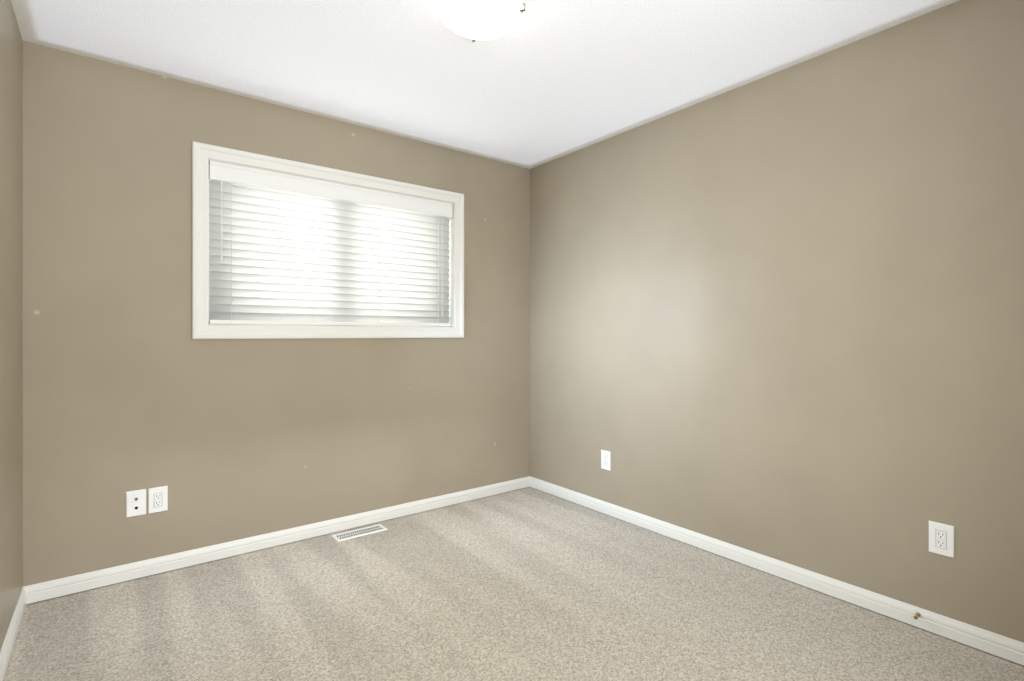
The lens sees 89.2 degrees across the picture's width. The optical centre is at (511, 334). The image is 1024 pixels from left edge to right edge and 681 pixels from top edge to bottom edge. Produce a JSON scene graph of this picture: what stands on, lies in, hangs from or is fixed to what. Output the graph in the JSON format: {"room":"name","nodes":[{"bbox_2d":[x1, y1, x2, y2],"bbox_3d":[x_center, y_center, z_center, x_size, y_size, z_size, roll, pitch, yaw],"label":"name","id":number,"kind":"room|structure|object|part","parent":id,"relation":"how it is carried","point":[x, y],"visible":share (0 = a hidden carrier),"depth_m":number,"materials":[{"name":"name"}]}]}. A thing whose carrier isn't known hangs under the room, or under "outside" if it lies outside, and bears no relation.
{"room":"empty bedroom","nodes":[
{"label":"empty bedroom","id":0,"kind":"room"},
{"bbox_2d":[0,0,22,650],"bbox_3d":[-1.090,-0.050,0.759,0.200,2.440,4.000,0,0,-38],"label":"wall","id":1,"kind":"structure","parent":0,"point":[11,313],"depth_m":1.97,"materials":[{"name":"paint"}]},
{"bbox_2d":[0,585,31,680],"bbox_3d":[-1.006,1.127,0.825,0.013,0.075,3.600,0,0,-38],"label":"baseboard","id":2,"kind":"structure","parent":1,"relation":"attached to","point":[25,597],"depth_m":1.97,"materials":[{"name":"white wood"}]},
{"bbox_2d":[23,41,529,585],"bbox_3d":[-1.050,-0.050,3.195,2.850,2.440,0.200,0,0,-38],"label":"wall","id":3,"kind":"structure","parent":0,"point":[129,383],"depth_m":2.62,"materials":[{"name":"paint"}]},
{"bbox_2d":[126,489,145,517],"bbox_3d":[-1.795,0.808,2.480,0.078,0.122,0.016,0,0,-38],"label":"outlet","id":4,"kind":"object","parent":3,"relation":"attached to","point":[135,502],"visible":1,"depth_m":2.48,"materials":[{"name":"white plastic"}]},
{"bbox_2d":[148,486,167,513],"bbox_3d":[-1.729,0.808,2.536,0.078,0.122,0.009,0,0,-38],"label":"outlet","id":5,"kind":"object","parent":3,"relation":"attached to","point":[157,499],"visible":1,"depth_m":2.53,"materials":[{"name":"white plastic"}]},
{"bbox_2d":[32,477,527,602],"bbox_3d":[-0.984,1.127,3.111,2.790,0.075,0.014,0,0,-38],"label":"baseboard","id":6,"kind":"structure","parent":3,"relation":"attached to","point":[55,588],"depth_m":2.77,"materials":[{"name":"white wood"}]},
{"bbox_2d":[192,141,463,338],"bbox_3d":[-1.032,-0.475,3.189,1.618,0.998,0.210,0,0,-38],"label":"window frame","id":7,"kind":"structure","parent":3,"relation":"in","point":[202,153],"depth_m":2.92,"materials":[{"name":"white wood"}]},
{"bbox_3d":[-1.012,-0.066,3.163,1.452,0.020,0.052,0,0,-38],"label":"window blind bottom rail","id":8,"kind":"part","parent":7,"relation":"part of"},
{"bbox_2d":[208,159,453,327],"bbox_3d":[-1.019,-0.475,3.171,1.502,0.882,0.126,0,0,-38],"label":"liner","id":9,"kind":"object","parent":3,"relation":"attached to","point":[451,270],"visible":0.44,"depth_m":3.50,"materials":[{"name":"white wood"}]},
{"bbox_2d":[11,0,958,168],"bbox_3d":[0.115,-1.330,1.694,3.250,0.120,4.000,0,0,-38],"label":"ceiling","id":10,"kind":"structure","parent":0,"point":[545,81],"depth_m":2.35,"materials":[{"name":"paint"}]},
{"bbox_2d":[438,0,525,41],"bbox_3d":[-0.122,-1.231,2.038,0.344,0.078,0.338,0,0,-38],"label":"ceiling light","id":11,"kind":"object","parent":10,"relation":"attached to","point":[482,20],"visible":1,"depth_m":1.99,"materials":[{"name":"white glass"}]},
{"bbox_2d":[3,487,1023,680],"bbox_3d":[0.115,1.230,1.694,3.250,0.120,4.000,0,0,-38],"label":"floor","id":12,"kind":"structure","parent":0,"point":[528,584],"depth_m":2.14,"materials":[{"name":"beige carpet"}]},
{"bbox_2d":[332,524,387,541],"bbox_3d":[-0.896,1.167,3.062,0.300,0.006,0.112,0,0,-38],"label":"floor vent","id":13,"kind":"object","parent":12,"relation":"in","point":[358,533],"visible":1,"depth_m":3.05,"materials":[{"name":"white metal"}]},
{"bbox_2d":[530,0,1023,642],"bbox_3d":[1.320,-0.050,2.629,0.200,2.440,4.000,0,0,-38],"label":"wall","id":14,"kind":"structure","parent":0,"point":[778,316],"depth_m":2.36,"materials":[{"name":"paint"}]},
{"bbox_2d":[601,450,610,470],"bbox_3d":[0.609,0.818,3.375,0.009,0.122,0.078,0,0,-38],"label":"electrical outlet","id":15,"kind":"object","parent":14,"relation":"attached to","point":[606,460],"visible":1,"depth_m":3.37,"materials":[{"name":"white plastic"}]},
{"bbox_2d":[528,476,1023,665],"bbox_3d":[1.235,1.127,2.563,0.013,0.075,3.600,0,0,-38],"label":"baseboard","id":16,"kind":"structure","parent":14,"relation":"attached to","point":[1004,647],"depth_m":2.35,"materials":[{"name":"white wood"}]},
{"bbox_2d":[914,613,920,619],"bbox_3d":[1.599,1.114,2.050,0.040,0.016,0.016,0,0,-38],"label":"door stop","id":17,"kind":"object","parent":16,"relation":"attached to","point":[917,615],"visible":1,"depth_m":2.05,"materials":[{"name":"gold metal"}]},
{"bbox_2d":[929,521,953,557],"bbox_3d":[1.665,0.795,2.014,0.009,0.122,0.078,0,0,-38],"label":"electrical outlet","id":18,"kind":"object","parent":14,"relation":"attached to","point":[941,538],"visible":1,"depth_m":2.01,"materials":[{"name":"white plastic"}]},
{"bbox_3d":[-1.014,-0.873,3.165,1.450,0.050,0.056,0,0,-38],"label":"rail","id":19,"kind":"object","parent":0,"visible":0},
{"bbox_2d":[221,181,222,261],"bbox_3d":[-1.522,-0.615,2.721,0.008,0.470,0.007,0,0,-38],"label":"blind wand","id":20,"kind":"object","parent":19,"relation":"hanging from","point":[221,224],"visible":0.94,"depth_m":2.72,"materials":[{"name":"white plastic"}]},
{"bbox_2d":[231,183,231,321],"bbox_3d":[-1.491,-0.458,2.758,0.002,0.784,0.002,0,0,-38],"label":"blind cord","id":21,"kind":"object","parent":19,"relation":"hanging from","point":[231,183],"depth_m":2.76,"materials":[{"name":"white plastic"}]},
{"bbox_2d":[209,160,452,218],"bbox_3d":[-1.006,-0.852,3.155,1.458,0.094,0.076,0,0,-38],"label":"blind valance","id":22,"kind":"object","parent":19,"relation":"attached to","point":[236,174],"visible":0.85,"depth_m":3.03,"materials":[{"name":"white"}]},
{"bbox_2d":[379,206,379,323],"bbox_3d":[-0.835,-0.458,3.268,0.002,0.784,0.002,0,0,-38],"label":"blind cord","id":23,"kind":"object","parent":19,"relation":"hanging from","point":[379,262],"depth_m":3.27,"materials":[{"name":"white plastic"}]},
{"bbox_2d":[438,216,438,324],"bbox_3d":[-0.500,-0.458,3.527,0.002,0.784,0.002,0,0,-38],"label":"blind cord","id":24,"kind":"object","parent":19,"relation":"hanging from","point":[438,216],"depth_m":3.53,"materials":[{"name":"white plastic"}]},
{"bbox_2d":[209,180,449,322],"bbox_3d":[-1.012,-0.456,3.163,1.452,0.770,0.023,0,0,-38],"label":"window blind slats","id":25,"kind":"object","parent":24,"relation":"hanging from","point":[299,257],"visible":0.98,"depth_m":3.07,"materials":[{"name":"white plastic"}]}
]}

